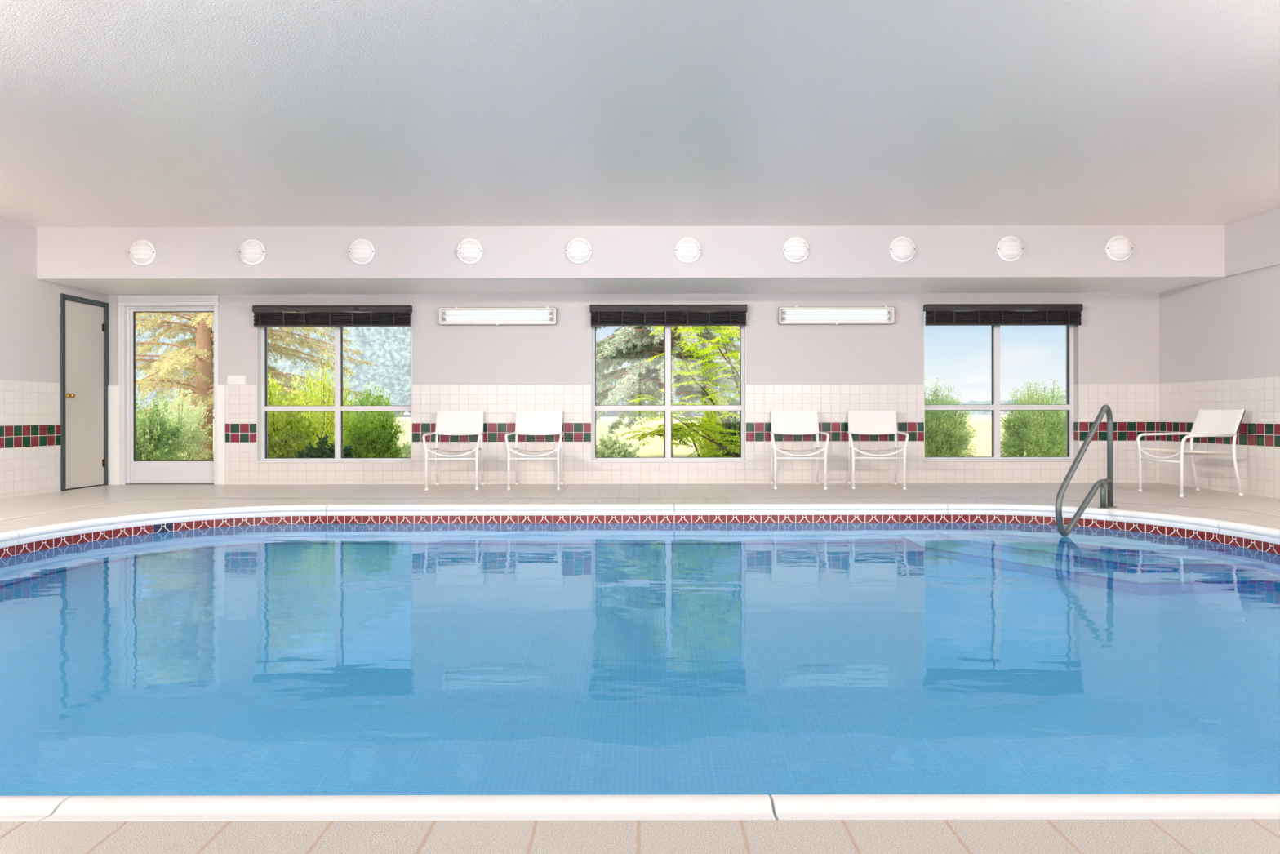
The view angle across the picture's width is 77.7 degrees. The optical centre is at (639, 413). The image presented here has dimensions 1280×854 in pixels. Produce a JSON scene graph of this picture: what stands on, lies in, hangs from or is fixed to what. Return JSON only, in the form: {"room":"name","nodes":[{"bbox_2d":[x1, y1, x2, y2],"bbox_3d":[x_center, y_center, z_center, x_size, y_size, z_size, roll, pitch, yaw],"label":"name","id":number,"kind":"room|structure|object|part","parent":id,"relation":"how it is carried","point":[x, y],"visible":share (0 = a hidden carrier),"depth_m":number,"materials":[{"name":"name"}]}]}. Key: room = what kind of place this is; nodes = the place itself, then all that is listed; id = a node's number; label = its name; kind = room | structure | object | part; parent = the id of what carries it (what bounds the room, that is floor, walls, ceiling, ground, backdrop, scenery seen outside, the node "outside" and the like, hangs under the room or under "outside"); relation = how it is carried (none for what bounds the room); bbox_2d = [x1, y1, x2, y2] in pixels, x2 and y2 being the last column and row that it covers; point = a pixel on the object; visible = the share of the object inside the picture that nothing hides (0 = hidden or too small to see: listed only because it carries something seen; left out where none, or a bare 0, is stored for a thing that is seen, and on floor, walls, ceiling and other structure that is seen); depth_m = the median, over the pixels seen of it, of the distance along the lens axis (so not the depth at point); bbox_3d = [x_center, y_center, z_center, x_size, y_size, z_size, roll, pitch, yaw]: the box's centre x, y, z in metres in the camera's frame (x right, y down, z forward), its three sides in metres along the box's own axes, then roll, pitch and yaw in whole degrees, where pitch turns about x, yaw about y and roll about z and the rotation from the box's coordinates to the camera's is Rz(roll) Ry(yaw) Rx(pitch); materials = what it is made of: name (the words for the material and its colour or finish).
{"room":"indoor swimming pool","nodes":[
{"label":"indoor swimming pool","id":0,"kind":"room"},
{"bbox_2d":[0,215,107,498],"bbox_3d":[-6.096,-0.517,3.000,0.150,2.936,12.000,0,0,0],"label":"wall","id":1,"kind":"structure","parent":0,"point":[30,306],"depth_m":7.81,"materials":[{"name":"paint"}]},
{"bbox_2d":[60,293,108,490],"bbox_3d":[-6.038,-0.227,8.627,0.164,2.055,0.738,0,0,0],"label":"door","id":2,"kind":"structure","parent":1,"relation":"in","point":[84,322],"depth_m":8.61,"materials":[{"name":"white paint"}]},
{"bbox_3d":[-5.991,-0.192,8.374,0.070,0.062,0.062,0,0,0],"label":"knob","id":3,"kind":"part","parent":2,"relation":"part of","materials":[{"name":"gold metal"}]},
{"bbox_2d":[36,225,1226,294],"bbox_3d":[-0.073,-1.618,8.470,11.900,0.516,1.060,0,0,0],"label":"soffit","id":4,"kind":"structure","parent":0,"point":[840,259],"depth_m":7.94,"materials":[{"name":"paint"}]},
{"bbox_2d":[128,240,155,266],"bbox_3d":[-4.960,-1.606,7.889,0.262,0.262,0.101,0,0,0],"label":"wall lamp","id":5,"kind":"object","parent":4,"relation":"attached to","point":[141,252],"visible":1,"depth_m":7.88,"materials":[{"name":"white glass"}]},
{"bbox_3d":[-4.960,-1.606,7.883,0.216,0.216,0.062,0,0,0],"label":"globe","id":6,"kind":"part","parent":5,"relation":"part of","materials":[{"name":"white glass"}]},
{"bbox_2d":[239,239,266,265],"bbox_3d":[-3.861,-1.611,7.889,0.262,0.262,0.101,0,0,0],"label":"wall lamp","id":7,"kind":"object","parent":4,"relation":"attached to","point":[251,251],"visible":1,"depth_m":7.88,"materials":[{"name":"white glass"}]},
{"bbox_3d":[-3.861,-1.611,7.883,0.216,0.216,0.062,0,0,0],"label":"globe","id":8,"kind":"part","parent":7,"relation":"part of","materials":[{"name":"white glass"}]},
{"bbox_2d":[348,238,375,265],"bbox_3d":[-2.774,-1.616,7.889,0.262,0.262,0.101,0,0,0],"label":"wall lamp","id":9,"kind":"object","parent":4,"relation":"attached to","point":[362,251],"visible":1,"depth_m":7.88,"materials":[{"name":"white glass"}]},
{"bbox_3d":[-2.774,-1.616,7.883,0.216,0.216,0.062,0,0,0],"label":"globe","id":10,"kind":"part","parent":9,"relation":"part of","materials":[{"name":"white glass"}]},
{"bbox_2d":[456,238,483,264],"bbox_3d":[-1.697,-1.620,7.889,0.262,0.262,0.101,0,0,0],"label":"wall lamp","id":11,"kind":"object","parent":4,"relation":"attached to","point":[468,251],"visible":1,"depth_m":7.88,"materials":[{"name":"white glass"}]},
{"bbox_3d":[-1.697,-1.620,7.883,0.216,0.216,0.062,0,0,0],"label":"globe","id":12,"kind":"part","parent":11,"relation":"part of","materials":[{"name":"white glass"}]},
{"bbox_2d":[565,237,591,264],"bbox_3d":[-0.609,-1.625,7.889,0.262,0.262,0.101,0,0,0],"label":"wall lamp","id":13,"kind":"object","parent":4,"relation":"attached to","point":[578,250],"visible":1,"depth_m":7.88,"materials":[{"name":"white glass"}]},
{"bbox_3d":[-0.609,-1.625,7.883,0.216,0.216,0.062,0,0,0],"label":"globe","id":14,"kind":"part","parent":13,"relation":"part of","materials":[{"name":"white glass"}]},
{"bbox_2d":[675,237,701,263],"bbox_3d":[0.478,-1.630,7.889,0.262,0.262,0.101,0,0,0],"label":"wall lamp","id":15,"kind":"object","parent":4,"relation":"attached to","point":[687,250],"visible":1,"depth_m":7.88,"materials":[{"name":"white glass"}]},
{"bbox_3d":[0.478,-1.630,7.883,0.216,0.216,0.062,0,0,0],"label":"globe","id":16,"kind":"part","parent":15,"relation":"part of","materials":[{"name":"white glass"}]},
{"bbox_2d":[782,236,808,262],"bbox_3d":[1.555,-1.634,7.889,0.262,0.262,0.101,0,0,0],"label":"wall lamp","id":17,"kind":"object","parent":4,"relation":"attached to","point":[795,249],"visible":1,"depth_m":7.88,"materials":[{"name":"white glass"}]},
{"bbox_3d":[1.555,-1.634,7.883,0.216,0.216,0.062,0,0,0],"label":"globe","id":18,"kind":"part","parent":17,"relation":"part of","materials":[{"name":"white glass"}]},
{"bbox_2d":[888,235,915,262],"bbox_3d":[2.616,-1.639,7.889,0.262,0.262,0.101,0,0,0],"label":"wall lamp","id":19,"kind":"object","parent":4,"relation":"attached to","point":[902,249],"visible":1,"depth_m":7.88,"materials":[{"name":"white glass"}]},
{"bbox_3d":[2.616,-1.639,7.883,0.216,0.216,0.062,0,0,0],"label":"globe","id":20,"kind":"part","parent":19,"relation":"part of","materials":[{"name":"white glass"}]},
{"bbox_2d":[995,235,1023,262],"bbox_3d":[3.687,-1.644,7.889,0.262,0.262,0.101,0,0,0],"label":"wall lamp","id":21,"kind":"object","parent":4,"relation":"attached to","point":[1009,248],"visible":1,"depth_m":7.88,"materials":[{"name":"white glass"}]},
{"bbox_3d":[3.687,-1.644,7.883,0.216,0.216,0.062,0,0,0],"label":"globe","id":22,"kind":"part","parent":21,"relation":"part of","materials":[{"name":"white glass"}]},
{"bbox_2d":[1105,235,1132,262],"bbox_3d":[4.775,-1.648,7.889,0.262,0.262,0.101,0,0,0],"label":"wall lamp","id":23,"kind":"object","parent":4,"relation":"attached to","point":[1118,248],"visible":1,"depth_m":7.88,"materials":[{"name":"white glass"}]},
{"bbox_3d":[4.775,-1.648,7.883,0.216,0.216,0.062,0,0,0],"label":"globe","id":24,"kind":"part","parent":23,"relation":"part of","materials":[{"name":"white glass"}]},
{"bbox_2d":[107,293,1159,484],"bbox_3d":[-0.071,-0.528,9.110,12.200,2.936,0.220,0,0,0],"label":"wall","id":25,"kind":"structure","parent":0,"point":[500,371],"depth_m":9.00,"materials":[{"name":"paint"}]},
{"bbox_2d":[107,385,119,484],"bbox_3d":[-5.948,0.239,8.989,0.137,1.123,0.022,0,0,0],"label":"trim","id":26,"kind":"structure","parent":25,"relation":"attached to","point":[113,391],"depth_m":8.98,"materials":[{"name":"white paint"}]},
{"bbox_2d":[117,295,219,484],"bbox_3d":[-5.329,-0.270,9.054,1.139,2.140,0.172,0,0,0],"label":"door","id":27,"kind":"structure","parent":25,"relation":"in","point":[132,471],"depth_m":9.03,"materials":[{"name":"white metal"}]},
{"bbox_2d":[217,385,225,484],"bbox_3d":[-4.737,0.237,8.989,0.087,1.123,0.022,0,0,0],"label":"trim","id":28,"kind":"structure","parent":25,"relation":"attached to","point":[220,388],"depth_m":8.98,"materials":[{"name":"white paint"}]},
{"bbox_2d":[226,375,245,384],"bbox_3d":[-4.565,-0.383,8.995,0.203,0.093,0.010,0,0,0],"label":"switch plate","id":29,"kind":"object","parent":25,"relation":"attached to","point":[231,380],"visible":1,"depth_m":8.99,"materials":[{"name":"white paint"}]},
{"bbox_2d":[256,312,412,462],"bbox_3d":[-3.462,-0.336,9.088,1.763,1.775,0.205,0,0,0],"label":"window","id":30,"kind":"structure","parent":25,"relation":"in","point":[262,407],"depth_m":9.10,"materials":[{"name":"white metal"}]},
{"bbox_2d":[252,305,412,326],"bbox_3d":[-3.463,-1.103,8.957,1.779,0.238,0.081,0,0,0],"label":"blind","id":31,"kind":"object","parent":30,"relation":"attached to","point":[264,315],"visible":1,"depth_m":8.93,"materials":[{"name":"fabric"}]},
{"bbox_3d":[-3.463,-0.992,8.952,1.755,0.016,0.040,0,0,0],"label":"rail","id":32,"kind":"part","parent":31,"relation":"part of","materials":[{"name":"fabric"}]},
{"bbox_3d":[-3.461,0.540,9.043,1.761,0.022,0.115,0,0,0],"label":"sill","id":33,"kind":"part","parent":30,"relation":"part of","materials":[{"name":"white metal"}]},
{"bbox_2d":[438,306,556,324],"bbox_3d":[-1.602,-1.101,8.963,1.327,0.206,0.073,0,0,0],"label":"fluorescent fixture","id":34,"kind":"object","parent":25,"relation":"attached to","point":[446,315],"visible":1,"depth_m":8.94,"materials":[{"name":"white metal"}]},
{"bbox_2d":[591,325,746,462],"bbox_3d":[0.322,-0.343,9.088,1.757,1.775,0.205,0,0,0],"label":"window","id":35,"kind":"structure","parent":25,"relation":"in","point":[668,407],"depth_m":9.10,"materials":[{"name":"white metal"}]},
{"bbox_3d":[0.324,0.533,9.043,1.755,0.022,0.115,0,0,0],"label":"sill","id":36,"kind":"part","parent":35,"relation":"part of","materials":[{"name":"white metal"}]},
{"bbox_2d":[589,304,747,326],"bbox_3d":[0.321,-1.110,8.957,1.773,0.238,0.081,0,0,0],"label":"blind","id":37,"kind":"object","parent":25,"relation":"attached to","point":[602,315],"visible":1,"depth_m":8.93,"materials":[{"name":"fabric"}]},
{"bbox_3d":[0.321,-0.999,8.952,1.749,0.016,0.040,0,0,0],"label":"rail","id":38,"kind":"part","parent":37,"relation":"part of","materials":[{"name":"fabric"}]},
{"bbox_2d":[777,306,894,324],"bbox_3d":[2.211,-1.108,8.963,1.309,0.206,0.073,0,0,0],"label":"fluorescent fixture","id":39,"kind":"object","parent":25,"relation":"attached to","point":[796,315],"visible":1,"depth_m":8.94,"materials":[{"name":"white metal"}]},
{"bbox_2d":[924,325,1074,461],"bbox_3d":[4.090,-0.350,9.088,1.751,1.775,0.205,0,0,0],"label":"window","id":40,"kind":"structure","parent":25,"relation":"in","point":[995,406],"depth_m":9.10,"materials":[{"name":"white metal"}]},
{"bbox_3d":[4.091,0.526,9.043,1.749,0.022,0.115,0,0,0],"label":"sill","id":41,"kind":"part","parent":40,"relation":"part of","materials":[{"name":"white metal"}]},
{"bbox_2d":[923,303,1082,325],"bbox_3d":[4.088,-1.116,8.957,1.767,0.238,0.081,0,0,0],"label":"blind","id":42,"kind":"object","parent":25,"relation":"attached to","point":[936,314],"visible":1,"depth_m":8.93,"materials":[{"name":"fabric"}]},
{"bbox_3d":[4.089,-1.005,8.952,1.743,0.016,0.040,0,0,0],"label":"rail","id":43,"kind":"part","parent":42,"relation":"part of","materials":[{"name":"fabric"}]},
{"bbox_2d":[0,0,1279,226],"bbox_3d":[-0.073,-1.946,3.110,12.200,0.140,12.220,0,0,0],"label":"ceiling","id":44,"kind":"structure","parent":0,"point":[113,113],"depth_m":4.89,"materials":[{"name":"paint"}]},
{"bbox_2d":[0,482,1279,853],"bbox_3d":[-0.069,0.850,3.150,12.100,0.120,12.100,0,0,0],"label":"floor","id":45,"kind":"structure","parent":0,"point":[1129,836],"depth_m":1.52,"materials":[{"name":"tile"}]},
{"bbox_2d":[422,410,484,490],"bbox_3d":[-1.994,0.380,8.622,0.605,0.827,0.703,0,0,-5],"label":"patio chair","id":46,"kind":"object","parent":45,"relation":"on","point":[447,423],"visible":1,"depth_m":8.87,"materials":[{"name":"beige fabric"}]},
{"bbox_3d":[-2.260,0.490,8.527,0.058,0.584,0.560,0,0,-5],"label":"leg and arm","id":47,"kind":"part","parent":46,"relation":"part of"},
{"bbox_3d":[-2.264,0.376,8.884,0.033,0.818,0.135,0,0,-5],"label":"leg","id":48,"kind":"part","parent":46,"relation":"part of","materials":[{"name":"white metal"}]},
{"bbox_3d":[-1.715,0.489,8.574,0.057,0.584,0.560,0,0,-5],"label":"leg and arm","id":49,"kind":"part","parent":46,"relation":"part of"},
{"bbox_3d":[-1.773,0.375,8.926,0.033,0.818,0.135,0,0,-5],"label":"leg","id":50,"kind":"part","parent":46,"relation":"part of","materials":[{"name":"white metal"}]},
{"bbox_2d":[504,410,564,489],"bbox_3d":[-1.121,0.379,8.629,0.605,0.827,0.703,0,0,-2],"label":"patio chair","id":51,"kind":"object","parent":45,"relation":"on","point":[527,423],"visible":1,"depth_m":8.88,"materials":[{"name":"white fabric"}]},
{"bbox_3d":[-1.393,0.488,8.549,0.058,0.584,0.560,0,0,-2],"label":"leg and arm","id":52,"kind":"part","parent":51,"relation":"part of"},
{"bbox_3d":[-1.376,0.374,8.905,0.033,0.818,0.135,0,0,-2],"label":"leg","id":53,"kind":"part","parent":51,"relation":"part of","materials":[{"name":"white metal"}]},
{"bbox_3d":[-0.845,0.487,8.565,0.057,0.584,0.560,0,0,-2],"label":"leg and arm","id":54,"kind":"part","parent":51,"relation":"part of"},
{"bbox_3d":[-0.884,0.373,8.920,0.033,0.818,0.135,0,0,-2],"label":"leg","id":55,"kind":"part","parent":51,"relation":"part of","materials":[{"name":"white metal"}]},
{"bbox_2d":[0,496,1279,520],"bbox_3d":[0.051,0.788,4.061,9.744,0.002,6.922,0,0,0],"label":"drain","id":56,"kind":"object","parent":45,"relation":"on","point":[883,496],"visible":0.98,"depth_m":7.49,"materials":[{"name":"white plastic"}]},
{"bbox_2d":[769,410,829,489],"bbox_3d":[1.704,0.373,8.620,0.605,0.827,0.703,0,0,6],"label":"patio chair","id":57,"kind":"object","parent":45,"relation":"on","point":[782,422],"visible":1,"depth_m":8.87,"materials":[{"name":"white fabric"}]},
{"bbox_3d":[1.486,0.369,8.927,0.033,0.818,0.135,0,0,6],"label":"leg","id":58,"kind":"part","parent":57,"relation":"part of","materials":[{"name":"white metal"}]},
{"bbox_3d":[1.425,0.483,8.576,0.058,0.584,0.560,0,0,6],"label":"leg and arm","id":59,"kind":"part","parent":57,"relation":"part of"},
{"bbox_3d":[1.977,0.368,8.879,0.033,0.818,0.135,0,0,6],"label":"leg","id":60,"kind":"part","parent":57,"relation":"part of","materials":[{"name":"white metal"}]},
{"bbox_3d":[1.970,0.482,8.522,0.057,0.584,0.560,0,0,6],"label":"leg and arm","id":61,"kind":"part","parent":57,"relation":"part of"},
{"bbox_2d":[846,409,908,489],"bbox_3d":[2.547,0.372,8.611,0.605,0.827,0.703,0,0,10],"label":"patio chair","id":62,"kind":"object","parent":45,"relation":"on","point":[860,422],"visible":1,"depth_m":8.86,"materials":[{"name":"white fabric"}]},
{"bbox_3d":[2.355,0.368,8.934,0.033,0.818,0.135,0,0,10],"label":"leg","id":63,"kind":"part","parent":62,"relation":"part of","materials":[{"name":"white metal"}]},
{"bbox_3d":[2.266,0.482,8.588,0.058,0.584,0.560,0,0,10],"label":"leg and arm","id":64,"kind":"part","parent":62,"relation":"part of"},
{"bbox_3d":[2.840,0.367,8.847,0.033,0.818,0.135,0,0,10],"label":"leg","id":65,"kind":"part","parent":62,"relation":"part of","materials":[{"name":"white metal"}]},
{"bbox_3d":[2.805,0.481,8.492,0.057,0.584,0.560,0,0,10],"label":"leg and arm","id":66,"kind":"part","parent":62,"relation":"part of"},
{"bbox_2d":[1055,404,1117,536],"bbox_3d":[3.553,0.428,6.352,1.135,1.011,0.104,0,0,-39],"label":"pool handrail","id":67,"kind":"object","parent":45,"relation":"on","point":[1106,409],"visible":1,"depth_m":6.41,"materials":[{"name":"metal"}]},
{"bbox_3d":[3.834,0.663,6.578,0.045,0.240,0.045,0,0,0],"label":"post","id":68,"kind":"part","parent":67,"relation":"part of","materials":[{"name":"metal"}]},
{"bbox_2d":[1136,408,1245,497],"bbox_3d":[5.403,0.367,7.794,0.703,0.827,0.605,0,0,-7],"label":"patio chair","id":69,"kind":"object","parent":45,"relation":"on","point":[1207,423],"visible":1,"depth_m":7.80,"materials":[{"name":"white metal"}]},
{"bbox_3d":[5.296,0.476,8.056,0.560,0.584,0.058,0,0,-7],"label":"leg and arm","id":70,"kind":"part","parent":69,"relation":"part of"},
{"bbox_3d":[5.323,0.365,8.026,0.558,0.049,0.030,0,0,-6],"label":"seat rail","id":71,"kind":"part","parent":69,"relation":"part of","materials":[{"name":"white metal"}]},
{"bbox_3d":[5.652,0.362,8.075,0.135,0.818,0.033,0,0,-7],"label":"leg","id":72,"kind":"part","parent":69,"relation":"part of","materials":[{"name":"white metal"}]},
{"bbox_3d":[5.367,0.476,7.514,0.560,0.584,0.057,0,0,-7],"label":"leg and arm","id":73,"kind":"part","parent":69,"relation":"part of"},
{"bbox_3d":[5.385,0.365,7.550,0.558,0.049,0.030,0,0,-9],"label":"seat rail","id":74,"kind":"part","parent":69,"relation":"part of","materials":[{"name":"white metal"}]},
{"bbox_3d":[5.716,0.361,7.587,0.135,0.818,0.033,0,0,-7],"label":"leg","id":75,"kind":"part","parent":69,"relation":"part of","materials":[{"name":"white metal"}]},
{"bbox_2d":[1159,264,1279,498],"bbox_3d":[5.954,-0.539,3.000,0.150,2.936,12.000,0,0,0],"label":"wall","id":76,"kind":"structure","parent":0,"point":[1220,339],"depth_m":7.98,"materials":[{"name":"paint"}]},
{"bbox_2d":[1225,207,1279,276],"bbox_3d":[5.860,-1.629,2.570,0.035,0.516,10.740,0,0,0],"label":"bulkhead","id":77,"kind":"object","parent":76,"relation":"attached to","point":[1252,243],"visible":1,"depth_m":7.57,"materials":[{"name":"paint"}]},
{"label":"outside","id":78,"kind":"structure","parent":0,"visible":0},
{"bbox_2d":[141,413,1063,426],"bbox_3d":[0.001,0.550,240.000,520.000,0.720,360.000,0,0,0],"label":"ground","id":79,"kind":"structure","parent":78,"point":[981,419],"depth_m":96.22,"materials":[{"name":"green plant"}]},
{"bbox_2d":[135,311,740,417],"bbox_3d":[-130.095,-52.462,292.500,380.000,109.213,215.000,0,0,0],"label":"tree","id":80,"kind":"object","parent":79,"relation":"on","point":[388,348],"visible":0.05,"depth_m":247.44,"materials":[{"name":"green plant"}]},
{"bbox_2d":[924,395,1066,414],"bbox_3d":[229.991,-4.927,360.000,380.000,12.846,120.000,0,0,0],"label":"hills","id":81,"kind":"structure","parent":79,"relation":"on","point":[1002,402],"depth_m":349.51,"materials":[{"name":"green plant"}]},
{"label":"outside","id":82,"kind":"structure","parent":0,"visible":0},
{"bbox_2d":[142,425,1063,460],"bbox_3d":[0.002,1.060,34.610,180.000,0.300,50.780,0,0,0],"label":"ground","id":83,"kind":"structure","parent":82,"point":[984,436],"depth_m":26.08,"materials":[{"name":"green plant"}]},
{"bbox_2d":[136,391,191,460],"bbox_3d":[-7.044,0.295,11.307,1.266,1.267,1.191,0,0,40],"label":"leafy shrub","id":84,"kind":"object","parent":83,"relation":"on","point":[157,449],"visible":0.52,"depth_m":11.27,"materials":[{"name":"green plant"}]},
{"bbox_2d":[141,382,213,460],"bbox_3d":[-7.269,0.219,12.489,1.126,1.416,0.984,0,0,0],"label":"leafy shrub","id":85,"kind":"object","parent":83,"relation":"on","point":[196,437],"visible":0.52,"depth_m":12.47,"materials":[{"name":"green plant"}]},
{"bbox_2d":[135,311,373,460],"bbox_3d":[-8.707,-4.274,15.528,6.660,10.401,6.248,0,0,-17],"label":"pine tree","id":86,"kind":"object","parent":83,"relation":"on","point":[201,354],"visible":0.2,"depth_m":15.45,"materials":[{"name":"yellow plant"}]},
{"bbox_2d":[267,370,319,457],"bbox_3d":[-4.745,0.178,10.516,1.153,1.481,1.095,0,0,0],"label":"leafy shrub","id":87,"kind":"object","parent":83,"relation":"on","point":[284,437],"visible":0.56,"depth_m":10.34,"materials":[{"name":"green plant"}]},
{"bbox_2d":[285,351,359,453],"bbox_3d":[-4.756,0.004,11.919,1.402,1.873,1.397,0,0,-25],"label":"feathery shrub","id":88,"kind":"object","parent":83,"relation":"on","point":[326,422],"visible":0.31,"depth_m":11.71,"materials":[{"name":"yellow plant"}]},
{"bbox_3d":[-4.761,0.116,11.918,1.106,1.617,1.115,0,0,20],"label":"stem","id":89,"kind":"part","parent":88,"relation":"part of","materials":[{"name":"green plant"}]},
{"bbox_2d":[294,434,359,457],"bbox_3d":[-3.944,0.584,9.928,0.892,0.677,0.840,0,0,0],"label":"leafy shrub","id":90,"kind":"object","parent":83,"relation":"on","point":[322,451],"visible":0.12,"depth_m":9.83,"materials":[{"name":"green plant"}]},
{"bbox_2d":[342,381,405,457],"bbox_3d":[-3.684,0.236,10.922,0.907,1.370,0.937,0,0,43],"label":"feathery shrub","id":91,"kind":"object","parent":83,"relation":"on","point":[371,435],"visible":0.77,"depth_m":10.75,"materials":[{"name":"green plant"}]},
{"bbox_2d":[367,430,410,457],"bbox_3d":[-4.005,0.594,13.029,1.115,0.660,1.124,0,0,33],"label":"leafy shrub","id":92,"kind":"object","parent":83,"relation":"on","point":[406,451],"visible":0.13,"depth_m":12.88,"materials":[{"name":"green plant"}]},
{"bbox_2d":[595,431,640,457],"bbox_3d":[-0.445,0.586,11.594,0.958,0.665,0.980,0,0,0],"label":"leafy shrub","id":93,"kind":"object","parent":83,"relation":"on","point":[609,448],"visible":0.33,"depth_m":11.45,"materials":[{"name":"green plant"}]},
{"bbox_2d":[595,311,740,457],"bbox_3d":[0.492,-3.491,14.800,4.938,8.801,5.190,0,0,-39],"label":"spruce","id":94,"kind":"object","parent":83,"relation":"on","point":[635,379],"visible":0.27,"depth_m":14.23,"materials":[{"name":"green plant"}]},
{"bbox_2d":[617,311,740,457],"bbox_3d":[0.789,-0.289,10.615,2.228,2.410,1.906,0,0,0],"label":"tree","id":95,"kind":"object","parent":83,"relation":"on","point":[682,430],"visible":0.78,"depth_m":10.56,"materials":[{"name":"green plant"}]},
{"bbox_2d":[693,391,737,457],"bbox_3d":[1.168,0.278,11.916,0.722,1.266,0.723,0,0,37],"label":"feathery shrub","id":96,"kind":"object","parent":83,"relation":"on","point":[713,414],"visible":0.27,"depth_m":11.82,"materials":[{"name":"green plant"}]},
{"bbox_3d":[1.123,0.306,11.931,0.560,1.212,0.535,0,0,35],"label":"stem","id":97,"kind":"part","parent":96,"relation":"part of","materials":[{"name":"green plant"}]},
{"bbox_2d":[713,403,740,457],"bbox_3d":[1.388,0.366,11.240,0.754,1.092,0.714,0,0,26],"label":"feathery shrub","id":98,"kind":"object","parent":83,"relation":"on","point":[727,421],"visible":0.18,"depth_m":11.18,"materials":[{"name":"green plant"}]},
{"bbox_3d":[1.373,0.416,11.256,0.558,0.993,0.584,0,0,39],"label":"stem","id":99,"kind":"part","parent":98,"relation":"part of","materials":[{"name":"green plant"}]},
{"bbox_2d":[924,376,979,456],"bbox_3d":[4.447,0.167,12.025,1.258,1.481,1.234,0,0,-8],"label":"rounded shrub","id":100,"kind":"object","parent":83,"relation":"on","point":[944,435],"visible":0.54,"depth_m":11.70,"materials":[{"name":"green plant"}]},
{"bbox_2d":[1017,451,1034,456],"bbox_3d":[5.244,0.708,10.858,0.358,0.396,0.362,0,0,29],"label":"shrub","id":101,"kind":"object","parent":83,"relation":"on","point":[1024,453],"visible":0.02,"depth_m":10.88,"materials":[{"name":"green plant"}]},
{"bbox_2d":[989,378,1066,456],"bbox_3d":[6.020,0.160,12.007,1.288,1.490,1.281,0,0,42],"label":"rounded shrub","id":102,"kind":"object","parent":83,"relation":"on","point":[1037,433],"visible":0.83,"depth_m":11.78,"materials":[{"name":"green plant"}]},
{"bbox_3d":[0.023,1.425,4.260,8.440,1.130,5.200,0,0,0],"label":"wall","id":103,"kind":"structure","parent":0,"visible":0},
{"bbox_2d":[0,503,1279,821],"bbox_3d":[0.021,0.831,4.260,8.670,0.094,5.430,0,0,0],"label":"pool coping","id":104,"kind":"object","parent":103,"relation":"on","point":[1060,806],"visible":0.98,"depth_m":1.61},
{"bbox_2d":[0,514,1279,558],"bbox_3d":[0.022,0.945,4.260,8.436,0.142,5.196,0,0,0],"label":"tiles","id":105,"kind":"structure","parent":104,"relation":"attached to","point":[1268,547],"depth_m":6.85,"materials":[{"name":"tile"}]},
{"bbox_2d":[0,522,1279,796],"bbox_3d":[0.022,0.940,4.260,8.431,0.001,5.191,0,0,0],"label":"pool water","id":106,"kind":"object","parent":103,"relation":"in","point":[646,658],"visible":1,"depth_m":3.04,"materials":[{"name":"blue liquid"}]}
]}

